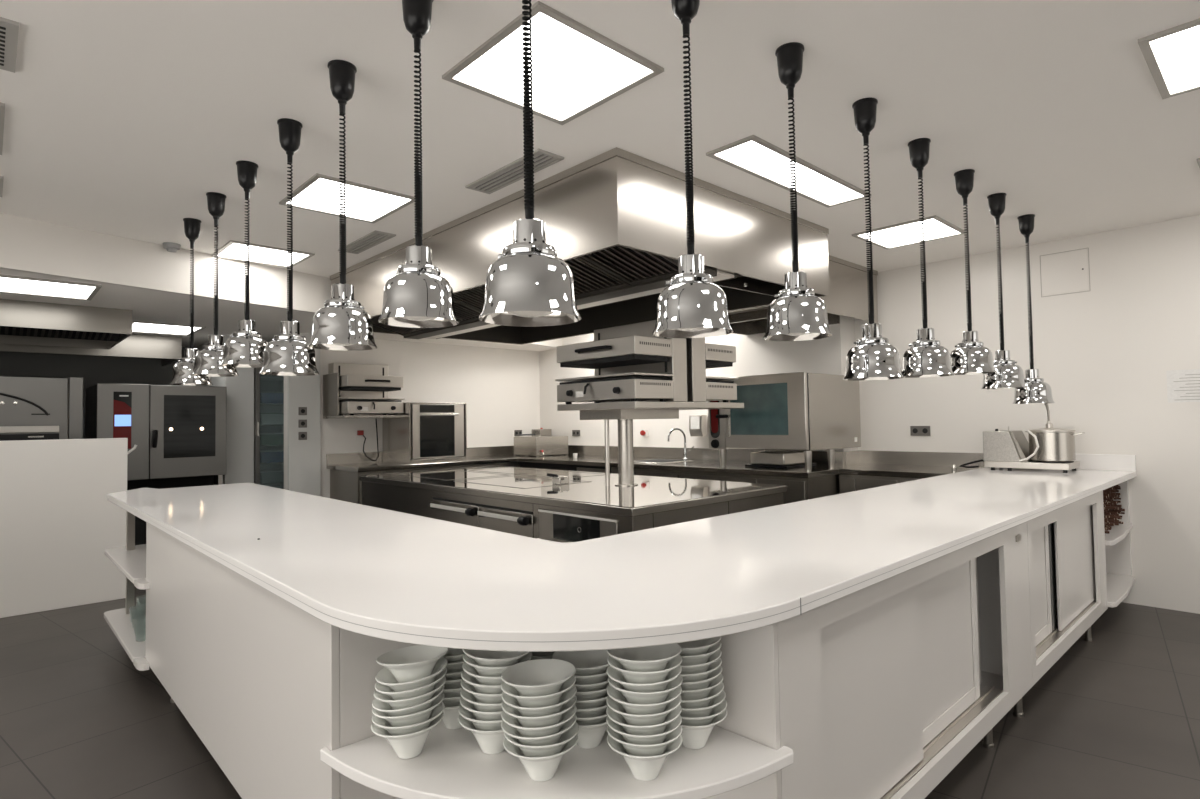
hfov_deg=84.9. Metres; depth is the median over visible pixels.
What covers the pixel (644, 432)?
button
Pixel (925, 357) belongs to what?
heat lamp
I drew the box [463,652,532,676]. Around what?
porcelain bowl
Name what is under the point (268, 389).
fridge
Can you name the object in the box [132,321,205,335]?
recessed light
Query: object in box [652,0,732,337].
heat lamp
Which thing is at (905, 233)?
recessed light
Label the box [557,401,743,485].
gantry
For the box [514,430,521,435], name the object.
wall socket
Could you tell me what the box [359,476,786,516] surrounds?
island countertop
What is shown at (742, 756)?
corner shelf unit
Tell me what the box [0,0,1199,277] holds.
ceiling
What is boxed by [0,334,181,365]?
extractor hood
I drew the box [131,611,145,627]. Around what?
glass tumbler
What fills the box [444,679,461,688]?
porcelain bowl
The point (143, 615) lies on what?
glass tumbler
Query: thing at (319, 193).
recessed light
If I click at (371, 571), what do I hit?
countertop
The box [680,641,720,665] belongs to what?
porcelain bowl
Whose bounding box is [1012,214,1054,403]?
heat lamp
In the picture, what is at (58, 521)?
wall partition
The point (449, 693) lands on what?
porcelain bowl
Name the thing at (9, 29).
ceiling vent
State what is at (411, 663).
porcelain bowl
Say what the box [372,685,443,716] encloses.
porcelain bowl
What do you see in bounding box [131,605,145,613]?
glass tumbler
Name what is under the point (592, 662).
porcelain bowl
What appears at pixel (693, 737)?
porcelain bowl
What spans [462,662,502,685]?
porcelain bowl
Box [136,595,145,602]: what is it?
glass tumbler
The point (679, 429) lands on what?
tap
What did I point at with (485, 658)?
porcelain bowl
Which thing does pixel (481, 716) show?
porcelain bowl
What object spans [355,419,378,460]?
power cord
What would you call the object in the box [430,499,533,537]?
oven
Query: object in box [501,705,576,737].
porcelain bowl
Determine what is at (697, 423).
soap dispenser
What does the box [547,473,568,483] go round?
saucepan
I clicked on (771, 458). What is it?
pan
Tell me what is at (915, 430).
outlet
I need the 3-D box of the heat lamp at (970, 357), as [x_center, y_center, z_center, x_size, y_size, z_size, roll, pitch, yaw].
[1.990,-0.688,3.547,0.236,1.095,0.236,0,-2,-17]
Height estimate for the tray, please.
0.019 m
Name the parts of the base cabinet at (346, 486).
door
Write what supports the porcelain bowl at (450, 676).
on the porcelain bowl at (453, 684)
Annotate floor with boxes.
[0,587,1199,798]
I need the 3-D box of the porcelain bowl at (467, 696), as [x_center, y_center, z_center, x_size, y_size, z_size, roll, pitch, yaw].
[-0.241,0.706,1.512,0.160,0.079,0.160,-1,-2,2]
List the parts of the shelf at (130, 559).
shelf, shelf, post, post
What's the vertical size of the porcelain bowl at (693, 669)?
0.082 m
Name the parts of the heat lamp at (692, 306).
coiled cord, lamp shade, bulb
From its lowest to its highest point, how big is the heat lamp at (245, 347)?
1.016 m
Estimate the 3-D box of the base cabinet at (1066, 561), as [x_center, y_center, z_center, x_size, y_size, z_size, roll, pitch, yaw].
[2.183,0.990,3.715,1.572,0.897,0.822,1,-3,-43]
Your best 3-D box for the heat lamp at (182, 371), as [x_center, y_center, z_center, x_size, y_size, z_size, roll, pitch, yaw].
[-2.588,-0.618,4.156,0.236,1.047,0.236,-1,-2,17]
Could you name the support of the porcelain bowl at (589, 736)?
on the corner shelf unit at (742, 756)
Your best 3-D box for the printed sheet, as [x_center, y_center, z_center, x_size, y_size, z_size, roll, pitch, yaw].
[4.056,-0.096,4.342,0.005,0.220,0.455,1,-3,-43]
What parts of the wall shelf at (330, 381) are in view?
plate, shelf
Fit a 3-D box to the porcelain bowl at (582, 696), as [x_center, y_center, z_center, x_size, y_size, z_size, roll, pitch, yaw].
[-0.031,0.691,1.532,0.160,0.076,0.160,0,-3,-43]
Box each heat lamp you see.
[169,218,212,384]
[191,192,238,376]
[220,160,267,367]
[259,118,318,375]
[308,60,376,350]
[378,0,458,327]
[479,0,580,326]
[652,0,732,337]
[763,42,831,340]
[843,97,903,380]
[902,138,954,377]
[950,169,995,374]
[981,193,1026,388]
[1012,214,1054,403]
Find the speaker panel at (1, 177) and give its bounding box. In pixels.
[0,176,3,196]
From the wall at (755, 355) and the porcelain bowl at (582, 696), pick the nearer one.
the porcelain bowl at (582, 696)
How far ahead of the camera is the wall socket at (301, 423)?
6.91 m
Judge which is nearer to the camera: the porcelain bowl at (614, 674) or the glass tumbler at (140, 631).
the porcelain bowl at (614, 674)
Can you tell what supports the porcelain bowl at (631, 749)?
on the porcelain bowl at (642, 768)
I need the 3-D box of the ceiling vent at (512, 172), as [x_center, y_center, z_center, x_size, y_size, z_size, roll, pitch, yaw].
[-0.464,-1.194,3.460,0.160,0.010,0.665,1,-3,-43]
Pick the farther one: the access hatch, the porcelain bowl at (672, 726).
the access hatch
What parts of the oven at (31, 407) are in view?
arch trim, post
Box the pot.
[1028,432,1075,461]
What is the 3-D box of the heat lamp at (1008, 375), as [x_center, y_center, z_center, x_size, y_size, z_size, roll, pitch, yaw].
[2.399,-0.647,3.929,0.236,1.163,0.236,-2,-2,33]
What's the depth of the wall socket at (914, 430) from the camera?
5.68 m
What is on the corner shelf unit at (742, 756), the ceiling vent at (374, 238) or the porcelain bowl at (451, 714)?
the porcelain bowl at (451, 714)
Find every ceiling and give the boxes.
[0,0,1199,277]
[0,269,555,350]
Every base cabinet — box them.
[330,462,519,503]
[520,462,610,472]
[611,467,839,503]
[777,522,1032,798]
[839,474,922,493]
[1013,491,1105,716]
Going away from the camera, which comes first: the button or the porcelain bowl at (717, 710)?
the porcelain bowl at (717, 710)
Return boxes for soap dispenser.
[689,415,706,436]
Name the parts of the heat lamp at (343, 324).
lamp shade, bulb, coiled cord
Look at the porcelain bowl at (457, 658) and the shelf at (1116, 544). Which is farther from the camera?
the shelf at (1116, 544)
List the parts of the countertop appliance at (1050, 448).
power cord, lid, hot plate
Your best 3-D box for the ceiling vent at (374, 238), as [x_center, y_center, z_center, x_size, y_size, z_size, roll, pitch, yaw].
[-1.694,-1.132,4.742,0.150,0.010,0.650,1,-3,-43]
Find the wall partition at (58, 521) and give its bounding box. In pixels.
[0,438,127,617]
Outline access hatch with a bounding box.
[1040,248,1089,296]
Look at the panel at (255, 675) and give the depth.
2.01 m
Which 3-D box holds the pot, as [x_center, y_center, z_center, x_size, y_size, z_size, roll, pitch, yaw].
[3.273,0.337,4.750,0.284,0.208,0.284,1,-3,-43]
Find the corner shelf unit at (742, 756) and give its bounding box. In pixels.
[320,623,793,798]
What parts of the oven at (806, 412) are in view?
knob, control panel, handle, leg, latch plate, door glass, door, leg, leg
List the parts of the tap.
spout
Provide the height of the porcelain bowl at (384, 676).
0.086 m
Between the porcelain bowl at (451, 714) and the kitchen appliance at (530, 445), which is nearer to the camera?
the porcelain bowl at (451, 714)
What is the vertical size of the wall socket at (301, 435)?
0.085 m
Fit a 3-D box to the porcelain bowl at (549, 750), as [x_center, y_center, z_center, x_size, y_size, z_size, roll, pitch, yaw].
[-0.124,0.740,1.396,0.160,0.076,0.160,2,-4,-43]
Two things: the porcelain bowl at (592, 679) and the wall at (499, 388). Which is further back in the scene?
the wall at (499, 388)
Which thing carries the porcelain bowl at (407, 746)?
on the corner shelf unit at (742, 756)
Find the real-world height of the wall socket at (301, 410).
0.085 m
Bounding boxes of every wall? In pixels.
[0,347,193,438]
[194,335,253,484]
[284,339,539,497]
[539,315,857,451]
[854,215,1199,613]
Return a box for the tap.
[668,428,693,459]
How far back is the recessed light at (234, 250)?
5.00 m
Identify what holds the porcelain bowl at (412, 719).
on the porcelain bowl at (380, 722)
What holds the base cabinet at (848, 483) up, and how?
on the floor
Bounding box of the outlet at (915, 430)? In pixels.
[913,428,927,432]
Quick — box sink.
[634,459,693,462]
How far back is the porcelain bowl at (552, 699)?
1.35 m
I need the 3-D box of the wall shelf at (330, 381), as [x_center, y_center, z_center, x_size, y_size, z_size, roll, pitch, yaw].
[-2.569,-0.036,7.134,0.660,0.475,0.590,1,-3,-43]
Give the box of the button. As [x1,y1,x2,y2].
[640,429,648,435]
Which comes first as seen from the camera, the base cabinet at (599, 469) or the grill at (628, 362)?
the grill at (628, 362)
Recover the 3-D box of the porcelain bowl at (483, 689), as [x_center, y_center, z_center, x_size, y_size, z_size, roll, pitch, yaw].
[-0.239,0.667,1.514,0.160,0.079,0.160,-1,-2,2]
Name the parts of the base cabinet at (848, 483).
door, door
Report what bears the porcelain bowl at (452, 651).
on the porcelain bowl at (457, 658)
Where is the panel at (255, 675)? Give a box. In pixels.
[146,522,339,798]
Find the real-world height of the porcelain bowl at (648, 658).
0.076 m
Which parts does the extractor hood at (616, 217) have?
trim, plate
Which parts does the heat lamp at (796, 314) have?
coiled cord, bulb, lamp shade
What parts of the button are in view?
plate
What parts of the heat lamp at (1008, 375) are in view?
coiled cord, lamp shade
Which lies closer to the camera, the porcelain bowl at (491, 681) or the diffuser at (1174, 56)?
the porcelain bowl at (491, 681)
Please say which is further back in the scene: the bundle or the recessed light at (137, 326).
the recessed light at (137, 326)
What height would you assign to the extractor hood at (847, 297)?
0.513 m
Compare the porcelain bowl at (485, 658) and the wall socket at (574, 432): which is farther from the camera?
the wall socket at (574, 432)
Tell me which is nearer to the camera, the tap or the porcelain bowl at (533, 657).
the porcelain bowl at (533, 657)
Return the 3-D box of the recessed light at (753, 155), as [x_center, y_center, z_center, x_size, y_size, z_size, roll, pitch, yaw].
[1.067,-1.216,3.567,1.230,0.015,0.275,1,-3,-43]
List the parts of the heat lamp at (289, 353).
lamp shade, coiled cord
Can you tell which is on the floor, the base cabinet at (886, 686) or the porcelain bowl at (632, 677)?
the base cabinet at (886, 686)
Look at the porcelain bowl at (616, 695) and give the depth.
1.35 m
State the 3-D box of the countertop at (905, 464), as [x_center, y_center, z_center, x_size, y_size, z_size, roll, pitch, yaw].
[0.104,0.593,6.195,3.219,0.160,5.569,1,-3,-43]
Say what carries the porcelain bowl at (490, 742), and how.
on the corner shelf unit at (742, 756)
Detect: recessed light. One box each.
[0,103,4,154]
[0,275,101,300]
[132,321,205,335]
[212,240,314,267]
[279,173,415,222]
[442,1,663,124]
[706,135,870,207]
[852,215,966,248]
[1137,18,1199,98]
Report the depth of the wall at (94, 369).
7.38 m
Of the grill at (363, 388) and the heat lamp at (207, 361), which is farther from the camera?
the grill at (363, 388)
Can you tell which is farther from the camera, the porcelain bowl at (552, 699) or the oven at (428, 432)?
the oven at (428, 432)
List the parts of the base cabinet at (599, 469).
door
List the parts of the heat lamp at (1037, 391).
coiled cord, lamp shade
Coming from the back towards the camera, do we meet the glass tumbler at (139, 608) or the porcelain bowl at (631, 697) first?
the glass tumbler at (139, 608)
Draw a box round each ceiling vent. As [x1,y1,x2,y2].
[0,17,18,72]
[338,230,395,253]
[465,149,563,193]
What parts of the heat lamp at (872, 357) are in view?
coiled cord, lamp shade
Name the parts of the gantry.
post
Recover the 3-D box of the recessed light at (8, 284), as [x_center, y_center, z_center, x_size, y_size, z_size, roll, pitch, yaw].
[-3.865,-0.774,4.540,0.595,0.015,0.650,1,-3,-43]
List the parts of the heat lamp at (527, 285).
coiled cord, lamp shade, bulb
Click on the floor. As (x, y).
(1117, 716)
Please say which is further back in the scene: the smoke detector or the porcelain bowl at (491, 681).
the smoke detector
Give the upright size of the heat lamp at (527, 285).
1.081 m
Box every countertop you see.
[107,454,1135,651]
[326,445,983,478]
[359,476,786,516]
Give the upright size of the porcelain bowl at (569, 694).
0.076 m
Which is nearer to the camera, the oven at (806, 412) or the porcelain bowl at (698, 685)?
the porcelain bowl at (698, 685)
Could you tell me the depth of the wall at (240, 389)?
7.11 m
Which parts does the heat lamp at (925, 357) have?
coiled cord, lamp shade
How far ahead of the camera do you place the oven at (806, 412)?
5.41 m
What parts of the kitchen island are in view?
frame, hob zone frame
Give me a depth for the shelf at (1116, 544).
4.58 m
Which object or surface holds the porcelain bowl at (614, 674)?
on the porcelain bowl at (631, 697)
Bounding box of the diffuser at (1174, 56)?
[1150,25,1199,92]
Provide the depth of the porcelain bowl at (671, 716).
1.35 m
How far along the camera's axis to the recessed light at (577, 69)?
2.44 m
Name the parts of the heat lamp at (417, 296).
lamp shade, coiled cord, bulb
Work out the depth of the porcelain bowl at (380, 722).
1.45 m
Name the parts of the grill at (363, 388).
heater plate, handle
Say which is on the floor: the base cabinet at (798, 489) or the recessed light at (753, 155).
the base cabinet at (798, 489)
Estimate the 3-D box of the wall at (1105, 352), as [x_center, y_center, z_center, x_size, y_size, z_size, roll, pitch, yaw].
[4.568,0.070,3.885,0.120,2.670,6.220,1,-3,-43]
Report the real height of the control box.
0.349 m
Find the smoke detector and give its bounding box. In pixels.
[163,242,180,251]
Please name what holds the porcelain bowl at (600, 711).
on the porcelain bowl at (600, 719)
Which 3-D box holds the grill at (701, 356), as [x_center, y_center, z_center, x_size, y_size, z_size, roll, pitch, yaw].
[0.586,-0.252,5.032,0.572,0.570,0.795,1,-3,-43]
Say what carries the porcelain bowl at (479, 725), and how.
on the porcelain bowl at (490, 742)
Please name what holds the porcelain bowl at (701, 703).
on the porcelain bowl at (699, 712)
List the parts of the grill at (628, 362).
knob, handle, heater plate, knob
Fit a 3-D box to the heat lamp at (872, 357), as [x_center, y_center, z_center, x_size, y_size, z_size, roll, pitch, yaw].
[1.125,-0.667,2.741,0.236,1.162,0.236,-3,-3,44]
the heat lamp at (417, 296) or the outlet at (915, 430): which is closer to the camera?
the heat lamp at (417, 296)
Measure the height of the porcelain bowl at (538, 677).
0.080 m
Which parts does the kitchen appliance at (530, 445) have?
lever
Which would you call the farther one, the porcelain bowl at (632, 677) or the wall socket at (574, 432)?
the wall socket at (574, 432)
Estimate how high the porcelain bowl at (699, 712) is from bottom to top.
0.080 m
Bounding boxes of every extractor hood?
[0,299,131,348]
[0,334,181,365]
[330,147,828,344]
[728,255,877,334]
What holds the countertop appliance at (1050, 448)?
on the countertop at (371, 571)
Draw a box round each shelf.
[104,511,149,670]
[323,373,404,418]
[557,401,743,410]
[1101,480,1134,609]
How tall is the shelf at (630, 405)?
0.043 m
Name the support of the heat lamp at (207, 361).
hanging from the ceiling at (121, 118)
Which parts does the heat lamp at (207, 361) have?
lamp shade, coiled cord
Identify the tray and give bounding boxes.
[745,463,815,467]
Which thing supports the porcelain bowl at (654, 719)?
on the porcelain bowl at (671, 716)
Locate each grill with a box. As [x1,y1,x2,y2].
[328,363,404,415]
[555,320,686,403]
[686,337,738,401]
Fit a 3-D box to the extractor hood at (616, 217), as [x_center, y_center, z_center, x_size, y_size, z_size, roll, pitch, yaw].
[-0.389,-0.890,5.173,2.082,0.503,3.602,1,-3,-43]
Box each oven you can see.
[0,376,82,440]
[85,383,226,544]
[382,402,466,463]
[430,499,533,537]
[537,509,617,542]
[708,372,860,470]
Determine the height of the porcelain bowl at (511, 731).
0.080 m
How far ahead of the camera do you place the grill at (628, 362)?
4.43 m
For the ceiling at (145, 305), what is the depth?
5.65 m
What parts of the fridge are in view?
door frame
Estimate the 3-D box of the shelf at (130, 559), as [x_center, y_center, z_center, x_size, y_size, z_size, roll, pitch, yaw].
[-2.362,1.069,3.904,0.822,0.897,1.305,1,-3,-43]
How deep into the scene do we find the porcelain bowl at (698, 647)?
1.50 m
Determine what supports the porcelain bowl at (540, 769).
on the corner shelf unit at (742, 756)
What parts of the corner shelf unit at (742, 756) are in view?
panel, shelf, panel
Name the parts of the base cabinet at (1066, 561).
leg, door, door frame, door, leg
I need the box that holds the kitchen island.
[359,466,786,542]
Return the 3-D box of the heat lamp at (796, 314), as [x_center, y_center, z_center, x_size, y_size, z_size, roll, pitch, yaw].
[0.689,-0.737,2.336,0.236,1.034,0.236,-1,-2,-10]
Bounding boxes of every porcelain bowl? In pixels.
[371,712,443,758]
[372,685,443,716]
[372,692,444,726]
[372,702,444,735]
[374,676,445,709]
[375,657,447,691]
[375,668,446,699]
[376,645,448,682]
[442,696,460,706]
[442,706,461,728]
[443,654,463,663]
[443,688,461,697]
[444,648,463,655]
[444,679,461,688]
[445,671,461,680]
[446,661,464,673]
[458,705,502,730]
[458,715,504,753]
[460,688,502,711]
[460,696,502,720]
[461,670,502,693]
[461,679,502,703]
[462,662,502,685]
[463,649,528,666]
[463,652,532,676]
[501,659,575,696]
[501,675,575,707]
[501,685,576,716]
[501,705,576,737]
[501,714,576,745]
[502,695,576,727]
[503,734,577,781]
[504,722,578,756]
[531,656,551,659]
[532,651,555,656]
[552,650,608,675]
[574,671,607,684]
[574,676,608,691]
[575,683,608,700]
[575,694,607,708]
[575,702,607,717]
[576,712,607,725]
[577,721,607,748]
[606,695,681,725]
[606,705,681,735]
[606,715,681,744]
[607,643,680,671]
[607,655,681,683]
[607,665,681,692]
[607,684,681,714]
[607,725,681,756]
[607,734,681,780]
[608,675,682,703]
[677,636,720,655]
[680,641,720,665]
[680,649,721,673]
[680,658,721,681]
[680,665,721,690]
[680,674,722,699]
[680,682,723,708]
[680,690,725,717]
[680,699,726,725]
[681,709,727,748]
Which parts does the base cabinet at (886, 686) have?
door, door, door frame, panel, leg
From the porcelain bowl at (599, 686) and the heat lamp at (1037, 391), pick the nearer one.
the porcelain bowl at (599, 686)
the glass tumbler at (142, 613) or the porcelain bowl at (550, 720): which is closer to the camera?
the porcelain bowl at (550, 720)
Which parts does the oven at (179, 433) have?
control panel, handle, door, door glass, stand leg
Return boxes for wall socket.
[298,407,306,414]
[298,419,306,427]
[298,432,306,439]
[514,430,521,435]
[572,430,579,435]
[910,426,930,435]
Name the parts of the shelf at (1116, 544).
panel, panel, shelf, shelf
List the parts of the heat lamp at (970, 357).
coiled cord, lamp shade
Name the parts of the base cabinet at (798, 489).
door, door, door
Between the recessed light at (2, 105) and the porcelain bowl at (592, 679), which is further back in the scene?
the recessed light at (2, 105)
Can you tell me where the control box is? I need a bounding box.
[531,428,551,435]
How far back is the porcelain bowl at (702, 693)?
1.47 m
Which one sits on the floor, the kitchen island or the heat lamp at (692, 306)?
the kitchen island
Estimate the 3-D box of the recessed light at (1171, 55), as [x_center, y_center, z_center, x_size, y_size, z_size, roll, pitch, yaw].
[2.345,-1.278,2.300,0.620,0.015,0.635,1,-3,-43]
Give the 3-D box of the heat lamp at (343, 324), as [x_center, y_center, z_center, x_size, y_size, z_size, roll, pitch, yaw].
[-0.942,-0.708,2.399,0.236,1.036,0.236,-2,-2,38]
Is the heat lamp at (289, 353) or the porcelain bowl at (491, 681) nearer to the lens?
the porcelain bowl at (491, 681)
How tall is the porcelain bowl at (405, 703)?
0.084 m
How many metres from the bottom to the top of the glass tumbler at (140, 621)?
0.085 m
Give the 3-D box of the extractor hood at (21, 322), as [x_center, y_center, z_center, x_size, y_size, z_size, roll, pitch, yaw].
[-5.785,-0.641,4.633,3.885,0.203,1.380,1,-3,-43]
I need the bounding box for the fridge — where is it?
[254,368,283,488]
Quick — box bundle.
[1103,485,1124,533]
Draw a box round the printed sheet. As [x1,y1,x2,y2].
[1166,369,1199,402]
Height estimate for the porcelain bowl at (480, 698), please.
0.079 m
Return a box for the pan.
[745,450,815,467]
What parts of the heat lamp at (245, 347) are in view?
lamp shade, coiled cord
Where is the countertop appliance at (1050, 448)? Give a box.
[959,403,1084,472]
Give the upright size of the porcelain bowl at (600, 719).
0.076 m
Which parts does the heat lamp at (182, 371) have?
lamp shade, coiled cord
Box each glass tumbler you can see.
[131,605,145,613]
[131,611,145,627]
[133,615,145,633]
[134,617,145,625]
[134,625,145,641]
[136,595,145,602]
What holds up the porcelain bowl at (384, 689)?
on the porcelain bowl at (405, 703)
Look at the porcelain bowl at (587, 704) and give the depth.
1.48 m
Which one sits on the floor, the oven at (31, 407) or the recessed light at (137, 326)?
the oven at (31, 407)
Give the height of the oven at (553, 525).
0.622 m
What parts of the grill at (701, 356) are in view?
heater plate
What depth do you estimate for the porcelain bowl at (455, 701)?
1.58 m
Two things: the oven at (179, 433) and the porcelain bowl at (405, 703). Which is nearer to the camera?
the porcelain bowl at (405, 703)
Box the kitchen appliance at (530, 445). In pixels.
[514,434,567,455]
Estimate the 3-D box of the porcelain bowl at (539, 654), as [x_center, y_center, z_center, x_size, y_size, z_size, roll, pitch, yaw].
[-0.147,0.669,1.732,0.160,0.076,0.160,1,-3,-43]
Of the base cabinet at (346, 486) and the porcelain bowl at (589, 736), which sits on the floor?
the base cabinet at (346, 486)
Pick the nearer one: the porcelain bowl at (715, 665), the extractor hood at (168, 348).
the porcelain bowl at (715, 665)
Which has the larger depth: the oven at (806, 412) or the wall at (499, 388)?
the wall at (499, 388)
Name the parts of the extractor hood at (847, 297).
trim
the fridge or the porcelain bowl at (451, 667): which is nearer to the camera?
the porcelain bowl at (451, 667)

